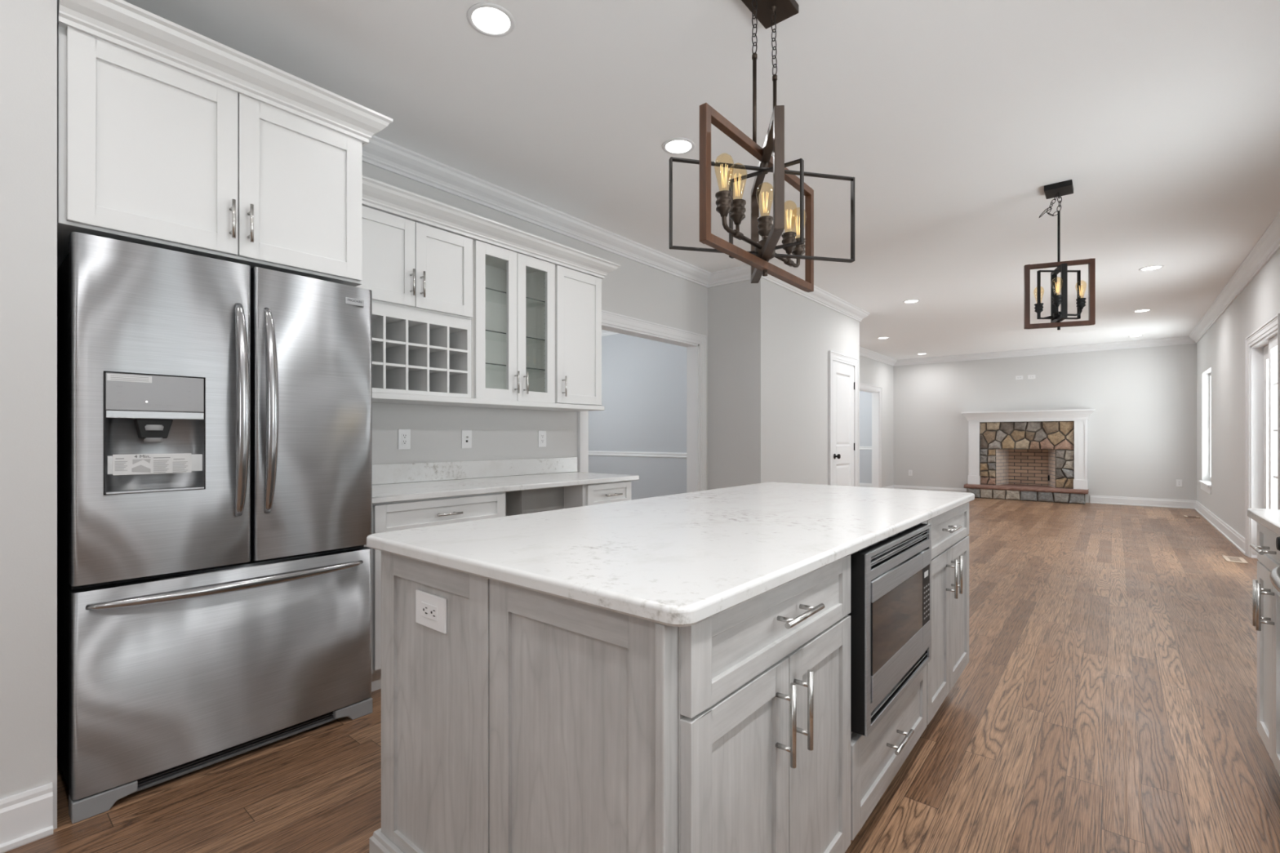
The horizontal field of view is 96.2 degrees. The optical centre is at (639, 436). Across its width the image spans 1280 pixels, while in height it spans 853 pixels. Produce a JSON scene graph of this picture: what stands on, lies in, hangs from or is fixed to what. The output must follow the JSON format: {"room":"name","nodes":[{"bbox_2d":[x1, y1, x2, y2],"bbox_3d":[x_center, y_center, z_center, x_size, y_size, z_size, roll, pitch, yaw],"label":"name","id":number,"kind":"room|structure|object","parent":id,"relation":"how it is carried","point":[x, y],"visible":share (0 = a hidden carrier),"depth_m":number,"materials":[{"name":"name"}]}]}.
{"room":"kitchen","nodes":[
{"label":"kitchen","id":0,"kind":"room"},
{"bbox_2d":[0,0,57,830],"bbox_3d":[-3.139,-0.225,0.657,0.865,2.760,3.410,0,0,40],"label":"wall","id":1,"kind":"structure","parent":0,"point":[28,28],"depth_m":1.65,"materials":[{"name":"grey paint"}]},
{"bbox_2d":[0,782,53,852],"bbox_3d":[-2.750,1.085,0.425,0.030,0.140,3.250,0,0,40],"label":"baseboard","id":2,"kind":"structure","parent":1,"relation":"attached to","point":[26,817],"depth_m":1.64,"materials":[{"name":"white paint"}]},
{"bbox_2d":[362,161,707,516],"bbox_3d":[-0.847,-0.225,4.004,0.130,2.760,4.670,0,0,40],"label":"wall","id":3,"kind":"structure","parent":0,"point":[636,290],"depth_m":3.88,"materials":[{"name":"grey paint"}]},
{"bbox_2d":[57,0,392,286],"bbox_3d":[-1.659,-0.990,2.290,0.795,0.695,0.986,0,0,40],"label":"upper cabinet","id":4,"kind":"object","parent":3,"relation":"attached to","point":[171,135],"visible":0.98,"depth_m":1.97,"materials":[{"name":"white paint"}]},
{"bbox_2d":[398,429,410,449],"bbox_3d":[-1.349,0.014,3.289,0.008,0.116,0.072,0,0,40],"label":"outlet","id":5,"kind":"object","parent":3,"relation":"attached to","point":[404,435],"visible":1,"depth_m":3.29,"materials":[{"name":"white plastic"}]},
{"bbox_2d":[401,433,407,444],"bbox_3d":[-1.346,0.014,3.288,0.002,0.068,0.033,0,0,40],"label":"receptacle","id":6,"kind":"object","parent":5,"relation":"attached to","point":[404,436],"depth_m":3.29,"materials":[{"name":"white plastic"}]},
{"bbox_2d":[355,205,472,319],"bbox_3d":[-1.304,-0.900,3.065,0.356,0.459,0.781,0,0,40],"label":"upper cabinet","id":7,"kind":"object","parent":3,"relation":"attached to","point":[408,264],"visible":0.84,"depth_m":3.00,"materials":[{"name":"white paint"}]},
{"bbox_2d":[362,175,620,279],"bbox_3d":[-0.914,-1.181,3.496,0.407,0.100,1.941,0,0,40],"label":"crown molding","id":8,"kind":"structure","parent":7,"relation":"attached to","point":[378,195],"depth_m":3.22,"materials":[{"name":"white paint"}]},
{"bbox_2d":[461,430,471,448],"bbox_3d":[-1.085,0.014,3.603,0.014,0.116,0.072,0,0,40],"label":"outlet","id":9,"kind":"object","parent":3,"relation":"attached to","point":[466,435],"visible":1,"depth_m":3.60,"materials":[{"name":"white plastic"}]},
{"bbox_2d":[372,457,577,484],"bbox_3d":[-1.074,0.206,3.607,0.022,0.109,1.870,0,0,40],"label":"backsplash","id":10,"kind":"structure","parent":3,"relation":"attached to","point":[388,473],"depth_m":3.58,"materials":[{"name":"white stone"}]},
{"bbox_2d":[471,240,555,403],"bbox_3d":[-0.855,-0.675,3.607,0.356,0.910,0.624,0,0,40],"label":"upper cabinet","id":11,"kind":"object","parent":3,"relation":"attached to","point":[513,319],"visible":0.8,"depth_m":3.70,"materials":[{"name":"white wood"}]},
{"bbox_2d":[372,302,471,398],"bbox_3d":[-1.325,-0.447,3.082,0.301,0.449,0.781,0,0,40],"label":"wine rack","id":12,"kind":"object","parent":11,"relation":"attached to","point":[415,352],"visible":0.54,"depth_m":3.11,"materials":[{"name":"white paint"}]},
{"bbox_2d":[372,337,467,355],"bbox_3d":[-1.285,-0.485,3.124,0.289,0.013,0.611,0,0,40],"label":"shelf","id":13,"kind":"object","parent":12,"relation":"attached to","point":[391,345],"depth_m":3.09,"materials":[{"name":"white paint"}]},
{"bbox_2d":[372,361,467,375],"bbox_3d":[-1.285,-0.368,3.124,0.289,0.013,0.611,0,0,40],"label":"shelf","id":14,"kind":"object","parent":12,"relation":"attached to","point":[399,366],"depth_m":3.09,"materials":[{"name":"white paint"}]},
{"bbox_2d":[372,391,604,411],"bbox_3d":[-0.971,-0.204,3.489,0.328,0.030,1.857,0,0,40],"label":"rail","id":15,"kind":"object","parent":11,"relation":"attached to","point":[385,397],"visible":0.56,"depth_m":3.35,"materials":[{"name":"white paint"}]},
{"bbox_2d":[537,431,546,447],"bbox_3d":[-0.694,0.014,4.081,0.008,0.116,0.072,0,0,40],"label":"outlet","id":16,"kind":"object","parent":3,"relation":"attached to","point":[541,434],"visible":1,"depth_m":4.08,"materials":[{"name":"white plastic"}]},
{"bbox_2d":[540,434,544,443],"bbox_3d":[-0.692,0.014,4.079,0.002,0.068,0.033,0,0,40],"label":"receptacle","id":17,"kind":"object","parent":16,"relation":"attached to","point":[542,436],"depth_m":4.08,"materials":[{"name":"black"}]},
{"bbox_2d":[555,265,601,405],"bbox_3d":[-0.516,-0.676,4.017,0.356,0.907,0.438,0,0,40],"label":"upper cabinet","id":18,"kind":"object","parent":3,"relation":"attached to","point":[578,295],"visible":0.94,"depth_m":3.93,"materials":[{"name":"white paint"}]},
{"bbox_2d":[601,329,620,336],"bbox_3d":[-1.492,-1.548,6.309,3.778,0.115,4.580,0,0,40],"label":"trim","id":19,"kind":"structure","parent":3,"relation":"attached to","point":[604,332],"depth_m":8.41,"materials":[{"name":"white paint"}]},
{"bbox_2d":[577,310,706,493],"bbox_3d":[0.042,0.077,5.060,0.158,2.155,1.740,0,0,40],"label":"trim","id":20,"kind":"structure","parent":3,"relation":"attached to","point":[695,343],"depth_m":5.62,"materials":[{"name":"white paint"}]},
{"bbox_2d":[362,135,1279,365],"bbox_3d":[2.080,-1.548,4.554,4.600,0.115,15.770,0,0,40],"label":"trim","id":21,"kind":"structure","parent":3,"relation":"attached to","point":[382,153],"depth_m":4.76,"materials":[{"name":"white paint"}]},
{"bbox_2d":[588,333,686,499],"bbox_3d":[-0.043,-0.225,8.160,3.930,2.760,0.120,0,0,40],"label":"wall","id":22,"kind":"structure","parent":0,"point":[644,380],"depth_m":8.02,"materials":[{"name":"grey paint"}]},
{"bbox_2d":[588,450,686,457],"bbox_3d":[-0.039,0.245,8.065,3.778,0.070,0.022,0,0,40],"label":"trim","id":23,"kind":"structure","parent":22,"relation":"attached to","point":[665,455],"depth_m":8.04,"materials":[{"name":"white paint"}]},
{"bbox_2d":[4,497,1279,852],"bbox_3d":[0.822,1.185,5.809,8.460,0.060,16.400,0,0,40],"label":"floor","id":24,"kind":"structure","parent":0,"point":[1104,700],"depth_m":2.14,"materials":[{"name":"brown wood"}]},
{"bbox_2d":[57,231,372,823],"bbox_3d":[-1.644,0.271,2.257,0.788,1.768,0.902,0,0,40],"label":"refrigerator","id":25,"kind":"object","parent":24,"relation":"on","point":[215,415],"visible":1,"depth_m":1.96,"materials":[{"name":"silver metal"}]},
{"bbox_2d":[110,375,148,381],"bbox_3d":[-1.601,-0.183,1.804,0.001,0.012,0.091,0,0,40],"label":"print","id":26,"kind":"object","parent":25,"relation":"attached to","point":[113,378],"depth_m":1.80,"materials":[{"name":"grey"}]},
{"bbox_2d":[131,458,150,472],"bbox_3d":[-1.586,0.093,1.827,0.001,0.044,0.046,0,0,40],"label":"picture","id":27,"kind":"object","parent":25,"relation":"attached to","point":[140,468],"depth_m":1.83},
{"bbox_2d":[368,551,489,852],"bbox_3d":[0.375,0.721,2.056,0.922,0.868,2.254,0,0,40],"label":"island end panel","id":28,"kind":"object","parent":24,"relation":"on","point":[435,685],"visible":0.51,"depth_m":1.34,"materials":[{"name":"grey wood"}]},
{"bbox_2d":[415,589,446,634],"bbox_3d":[-0.489,0.407,1.341,0.128,0.080,0.008,0,0,40],"label":"outlet","id":29,"kind":"object","parent":28,"relation":"attached to","point":[430,609],"visible":1,"depth_m":1.33,"materials":[{"name":"white plastic"}]},
{"bbox_2d":[421,601,437,621],"bbox_3d":[-0.491,0.407,1.339,0.068,0.033,0.002,0,0,40],"label":"receptacle","id":30,"kind":"object","parent":29,"relation":"attached to","point":[428,609],"depth_m":1.34,"materials":[{"name":"white plastic"}]},
{"bbox_2d":[366,481,974,626],"bbox_3d":[0.401,0.271,2.057,1.026,0.031,2.298,0,0,40],"label":"countertop","id":31,"kind":"structure","parent":28,"relation":"on","point":[690,558],"depth_m":1.38,"materials":[{"name":"white stone"}]},
{"bbox_2d":[364,492,505,692],"bbox_3d":[-1.175,0.725,2.977,0.666,0.861,0.760,0,0,40],"label":"base cabinet","id":32,"kind":"object","parent":24,"relation":"on","point":[408,514],"visible":0.28,"depth_m":2.66,"materials":[{"name":"white paint"}]},
{"bbox_2d":[372,471,639,503],"bbox_3d":[-0.839,0.277,3.397,0.648,0.030,1.845,0,0,40],"label":"countertop","id":33,"kind":"structure","parent":32,"relation":"on","point":[404,491],"depth_m":3.19,"materials":[{"name":"white stone"}]},
{"bbox_2d":[505,486,564,515],"bbox_3d":[-0.622,0.376,3.389,0.160,0.158,0.578,0,0,40],"label":"apron","id":34,"kind":"object","parent":33,"relation":"attached to","point":[517,502],"visible":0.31,"depth_m":3.46,"materials":[{"name":"grey paint"}]},
{"bbox_2d":[522,480,631,514],"bbox_3d":[-0.418,0.725,3.892,0.666,0.861,0.455,0,0,40],"label":"base cabinet","id":35,"kind":"object","parent":24,"relation":"on","point":[580,495],"visible":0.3,"depth_m":3.64,"materials":[{"name":"white paint"}]},
{"bbox_2d":[489,555,850,852],"bbox_3d":[0.115,0.721,1.298,0.542,0.868,0.746,0,0,40],"label":"base cabinet","id":36,"kind":"object","parent":24,"relation":"on","point":[729,731],"visible":0.83,"depth_m":1.06,"materials":[{"name":"grey wood"}]},
{"bbox_2d":[850,520,927,840],"bbox_3d":[0.591,0.721,1.875,0.542,0.868,0.749,0,0,40],"label":"base cabinet","id":37,"kind":"object","parent":24,"relation":"on","point":[876,758],"visible":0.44,"depth_m":1.65,"materials":[{"name":"grey wood"}]},
{"bbox_2d":[847,523,931,737],"bbox_3d":[0.586,0.529,1.841,0.496,0.478,0.652,0,0,40],"label":"microwave","id":38,"kind":"object","parent":37,"relation":"in","point":[891,613],"visible":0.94,"depth_m":1.57,"materials":[{"name":"silver metal"}]},
{"bbox_2d":[926,502,968,724],"bbox_3d":[1.071,0.721,2.454,0.542,0.868,0.753,0,0,40],"label":"base cabinet","id":39,"kind":"object","parent":24,"relation":"on","point":[950,529],"visible":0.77,"depth_m":2.25,"materials":[{"name":"grey wood"}]},
{"bbox_2d":[961,408,1094,504],"bbox_3d":[7.144,0.340,10.646,2.018,1.630,0.766,0,0,40],"label":"fireplace","id":40,"kind":"object","parent":24,"relation":"on","point":[1030,449],"visible":0.98,"depth_m":10.59,"materials":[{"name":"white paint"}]},
{"bbox_2d":[1183,515,1199,518],"bbox_3d":[7.925,1.148,8.253,0.161,0.014,0.200,0,0,40],"label":"floor vent","id":41,"kind":"object","parent":24,"relation":"in","point":[1184,516],"visible":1,"depth_m":8.23,"materials":[{"name":"brown metal"}]},
{"bbox_2d":[1222,555,1248,563],"bbox_3d":[5.583,1.151,5.394,0.138,0.006,0.310,0,0,40],"label":"floor vent","id":42,"kind":"object","parent":24,"relation":"in","point":[1233,559],"visible":1,"depth_m":5.38,"materials":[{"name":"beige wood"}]},
{"bbox_2d":[1249,522,1279,776],"bbox_3d":[2.238,0.721,1.651,0.653,0.868,0.527,0,0,40],"label":"base cabinet","id":43,"kind":"object","parent":24,"relation":"on","point":[1266,598],"visible":0.86,"depth_m":1.86,"materials":[{"name":"white paint"}]},
{"bbox_2d":[1247,508,1279,535],"bbox_3d":[2.251,0.271,1.653,0.635,0.031,0.553,0,0,40],"label":"countertop","id":44,"kind":"structure","parent":43,"relation":"on","point":[1268,518],"depth_m":1.86,"materials":[{"name":"white stone"}]},
{"bbox_2d":[1270,536,1279,592],"bbox_3d":[1.805,0.689,1.166,0.696,0.892,0.762,0,0,40],"label":"range","id":45,"kind":"object","parent":24,"relation":"on","point":[1275,573],"visible":1,"depth_m":1.46,"materials":[{"name":"silver metal"}]},
{"bbox_2d":[123,0,1279,359],"bbox_3d":[0.822,-1.655,5.809,8.460,0.100,16.400,0,0,40],"label":"ceiling","id":46,"kind":"structure","parent":0,"point":[951,121],"depth_m":2.94,"materials":[{"name":"white paint"}]},
{"bbox_2d":[466,2,515,36],"bbox_3d":[-0.573,-1.603,2.213,0.182,0.005,0.182,0,0,40],"label":"recessed light","id":47,"kind":"object","parent":46,"relation":"in","point":[489,19],"visible":1,"depth_m":2.21,"materials":[{"name":"white paint"}]},
{"bbox_2d":[662,137,694,154],"bbox_3d":[0.213,-1.603,3.172,0.182,0.005,0.182,0,0,40],"label":"recessed light","id":48,"kind":"object","parent":46,"relation":"in","point":[678,145],"visible":1,"depth_m":3.16,"materials":[{"name":"white plastic"}]},
{"bbox_2d":[669,0,854,292],"bbox_3d":[0.448,-1.090,2.058,0.414,1.030,0.806,0,0,43],"label":"chandelier","id":49,"kind":"object","parent":46,"relation":"hanging from","point":[769,13],"visible":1,"depth_m":2.00,"materials":[{"name":"brown metal"}]},
{"bbox_2d":[715,190,733,217],"bbox_3d":[0.270,-0.743,1.843,0.056,0.072,0.056,0,0,40],"label":"socket","id":50,"kind":"object","parent":49,"relation":"attached to","point":[724,202],"depth_m":1.82,"materials":[{"name":"brown metal"}]},
{"bbox_2d":[729,199,746,224],"bbox_3d":[0.324,-0.743,1.909,0.056,0.072,0.056,0,0,40],"label":"socket","id":51,"kind":"object","parent":49,"relation":"attached to","point":[737,213],"depth_m":1.89,"materials":[{"name":"brown metal"}]},
{"bbox_2d":[756,215,773,236],"bbox_3d":[0.448,-0.746,2.059,0.056,0.072,0.056,0,0,40],"label":"socket","id":52,"kind":"object","parent":49,"relation":"attached to","point":[764,226],"depth_m":2.04,"materials":[{"name":"brown metal"}]},
{"bbox_2d":[781,231,796,253],"bbox_3d":[0.573,-0.743,2.209,0.056,0.072,0.056,0,0,40],"label":"socket","id":53,"kind":"object","parent":49,"relation":"attached to","point":[788,237],"depth_m":2.19,"materials":[{"name":"brown metal"}]},
{"bbox_2d":[791,237,805,255],"bbox_3d":[0.627,-0.743,2.275,0.056,0.072,0.056,0,0,40],"label":"socket","id":54,"kind":"object","parent":49,"relation":"attached to","point":[799,250],"depth_m":2.25,"materials":[{"name":"brown metal"}]},
{"bbox_2d":[902,299,919,302],"bbox_3d":[3.211,-1.603,6.799,0.182,0.005,0.182,0,0,40],"label":"recessed light","id":55,"kind":"object","parent":46,"relation":"in","point":[908,300],"visible":1,"depth_m":6.80,"materials":[{"name":"white plastic"}]},
{"bbox_2d":[1023,179,1095,329],"bbox_3d":[2.685,-1.146,3.696,0.284,0.918,0.298,0,0,-23],"label":"pendant light","id":56,"kind":"object","parent":46,"relation":"hanging from","point":[1058,189],"visible":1,"depth_m":3.68,"materials":[{"name":"black metal"}]},
{"bbox_2d":[1034,302,1043,312],"bbox_3d":[2.644,-0.848,3.809,0.052,0.066,0.052,0,0,40],"label":"socket","id":57,"kind":"object","parent":56,"relation":"attached to","point":[1042,304],"depth_m":3.80,"materials":[{"name":"black plastic"}]},
{"bbox_2d":[1052,294,1062,306],"bbox_3d":[2.607,-0.848,3.590,0.052,0.066,0.052,0,0,40],"label":"socket","id":58,"kind":"object","parent":56,"relation":"attached to","point":[1057,300],"depth_m":3.58,"materials":[{"name":"black plastic"}]},
{"bbox_2d":[1075,297,1085,309],"bbox_3d":[2.815,-0.848,3.668,0.052,0.066,0.052,0,0,40],"label":"socket","id":59,"kind":"object","parent":56,"relation":"attached to","point":[1081,302],"depth_m":3.65,"materials":[{"name":"black plastic"}]},
{"bbox_2d":[1128,334,1143,337],"bbox_3d":[7.874,-1.603,9.125,0.182,0.005,0.182,0,0,40],"label":"recessed light","id":60,"kind":"object","parent":46,"relation":"in","point":[1135,335],"visible":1,"depth_m":9.12,"materials":[{"name":"white plastic"}]},
{"bbox_2d":[1133,308,1151,312],"bbox_3d":[6.378,-1.603,7.299,0.182,0.005,0.182,0,0,40],"label":"recessed light","id":61,"kind":"object","parent":46,"relation":"in","point":[1146,309],"visible":1,"depth_m":7.29,"materials":[{"name":"white plastic"}]},
{"bbox_2d":[1138,265,1164,271],"bbox_3d":[4.855,-1.603,5.458,0.182,0.005,0.182,0,0,40],"label":"recessed light","id":62,"kind":"object","parent":46,"relation":"in","point":[1152,267],"visible":1,"depth_m":5.46,"materials":[{"name":"white plastic"}]},
{"bbox_2d":[707,277,767,489],"bbox_3d":[0.945,-0.225,5.610,0.585,2.760,0.130,0,0,40],"label":"wall","id":63,"kind":"structure","parent":0,"point":[737,312],"depth_m":5.53,"materials":[{"name":"grey paint"}]},
{"bbox_2d":[767,280,859,486],"bbox_3d":[1.978,-0.225,6.501,0.130,2.760,2.560,0,0,40],"label":"wall","id":64,"kind":"structure","parent":0,"point":[802,331],"depth_m":6.03,"materials":[{"name":"grey paint"}]},
{"bbox_2d":[832,361,854,486],"bbox_3d":[2.497,0.132,6.993,0.103,2.026,0.727,0,0,40],"label":"door","id":65,"kind":"structure","parent":64,"relation":"in","point":[843,384],"depth_m":7.00,"materials":[{"name":"white paint"}]},
{"bbox_2d":[828,350,858,486],"bbox_3d":[2.435,0.080,7.035,0.158,2.150,0.945,0,0,40],"label":"trim","id":66,"kind":"structure","parent":64,"relation":"attached to","point":[834,357],"depth_m":7.05,"materials":[{"name":"white paint"}]},
{"bbox_2d":[859,391,871,483],"bbox_3d":[4.330,-0.225,13.180,2.670,2.760,0.130,0,0,40],"label":"wall","id":67,"kind":"structure","parent":0,"point":[865,397],"depth_m":12.59,"materials":[{"name":"grey paint"}]},
{"bbox_2d":[859,483,871,487],"bbox_3d":[4.290,1.085,13.108,2.640,0.140,0.030,0,0,40],"label":"baseboard","id":68,"kind":"structure","parent":67,"relation":"attached to","point":[864,485],"depth_m":12.57,"materials":[{"name":"white paint"}]},
{"bbox_2d":[859,446,871,449],"bbox_3d":[4.293,0.245,13.112,2.640,0.070,0.022,0,0,40],"label":"trim","id":69,"kind":"structure","parent":67,"relation":"attached to","point":[860,447],"depth_m":12.57,"materials":[{"name":"white paint"}]},
{"bbox_2d":[859,355,893,487],"bbox_3d":[3.636,-0.225,10.145,0.130,2.760,5.170,0,0,40],"label":"wall","id":70,"kind":"structure","parent":0,"point":[873,372],"depth_m":11.67,"materials":[{"name":"grey paint"}]},
{"bbox_2d":[859,382,881,488],"bbox_3d":[4.184,0.085,10.789,0.158,2.140,1.750,0,0,40],"label":"trim","id":71,"kind":"structure","parent":70,"relation":"attached to","point":[876,391],"depth_m":11.37,"materials":[{"name":"white paint"}]},
{"bbox_2d":[893,343,1196,502],"bbox_3d":[7.155,-0.225,10.673,4.880,2.760,0.130,0,0,40],"label":"wall","id":72,"kind":"structure","parent":0,"point":[1142,426],"depth_m":10.02,"materials":[{"name":"grey paint"}]},
{"bbox_2d":[908,470,912,475],"bbox_3d":[5.590,0.745,11.879,0.072,0.116,0.008,0,0,40],"label":"outlet","id":73,"kind":"object","parent":72,"relation":"attached to","point":[910,472],"visible":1,"depth_m":11.87,"materials":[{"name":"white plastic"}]},
{"bbox_2d":[881,484,966,492],"bbox_3d":[5.584,1.085,11.331,1.360,0.140,0.860,0,0,40],"label":"baseboard","id":74,"kind":"structure","parent":72,"relation":"attached to","point":[895,486],"depth_m":11.65,"materials":[{"name":"white paint"}]},
{"bbox_2d":[1015,375,1022,379],"bbox_3d":[7.046,-1.100,10.674,0.116,0.072,0.008,0,0,40],"label":"outlet","id":75,"kind":"object","parent":72,"relation":"attached to","point":[1017,377],"visible":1,"depth_m":10.68,"materials":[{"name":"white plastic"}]},
{"bbox_2d":[1027,374,1035,378],"bbox_3d":[7.192,-1.100,10.553,0.116,0.072,0.008,0,0,40],"label":"outlet","id":76,"kind":"object","parent":72,"relation":"attached to","point":[1031,376],"visible":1,"depth_m":10.55,"materials":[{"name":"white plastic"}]},
{"bbox_2d":[1176,479,1182,486],"bbox_3d":[8.718,0.750,9.291,0.072,0.116,0.008,0,0,40],"label":"outlet","id":77,"kind":"object","parent":72,"relation":"attached to","point":[1179,482],"visible":1,"depth_m":9.29,"materials":[{"name":"white plastic"}]},
{"bbox_2d":[1196,248,1279,537],"bbox_3d":[3.862,-0.225,2.982,0.150,2.760,15.920,0,0,40],"label":"wall","id":78,"kind":"structure","parent":0,"point":[1220,352],"depth_m":6.57,"materials":[{"name":"grey paint"}]},
{"bbox_2d":[1089,494,1244,555],"bbox_3d":[6.880,1.085,7.799,1.340,0.140,4.650,0,0,40],"label":"baseboard","id":79,"kind":"structure","parent":78,"relation":"attached to","point":[1231,535],"depth_m":9.25,"materials":[{"name":"white paint"}]},
{"bbox_2d":[1198,480,1211,494],"bbox_3d":[8.110,0.718,8.184,0.135,0.124,1.170,0,0,40],"label":"trim","id":80,"kind":"structure","parent":78,"relation":"attached to","point":[1206,487],"depth_m":8.11,"materials":[{"name":"white paint"}]},
{"bbox_2d":[1209,373,1211,481],"bbox_3d":[8.174,-0.145,8.131,0.060,1.604,1.050,0,0,40],"label":"window","id":81,"kind":"structure","parent":78,"relation":"in","point":[1210,373],"depth_m":8.52,"materials":[{"name":"white glass"}]},
{"bbox_2d":[1244,313,1279,558],"bbox_3d":[5.495,0.098,4.974,0.178,2.115,1.460,0,0,40],"label":"trim","id":82,"kind":"structure","parent":78,"relation":"attached to","point":[1255,343],"depth_m":5.47,"materials":[{"name":"white paint"}]},
{"bbox_2d":[1263,344,1268,509],"bbox_3d":[5.722,0.145,5.175,0.060,1.984,0.630,0,0,40],"label":"door","id":83,"kind":"structure","parent":78,"relation":"in","point":[1266,348],"depth_m":5.36,"materials":[{"name":"white paint"}]},
{"bbox_2d":[1268,334,1277,509],"bbox_3d":[5.304,0.145,4.749,0.060,1.984,0.640,0,0,40],"label":"door","id":84,"kind":"structure","parent":78,"relation":"in","point":[1273,342],"depth_m":4.94,"materials":[{"name":"white paint"}]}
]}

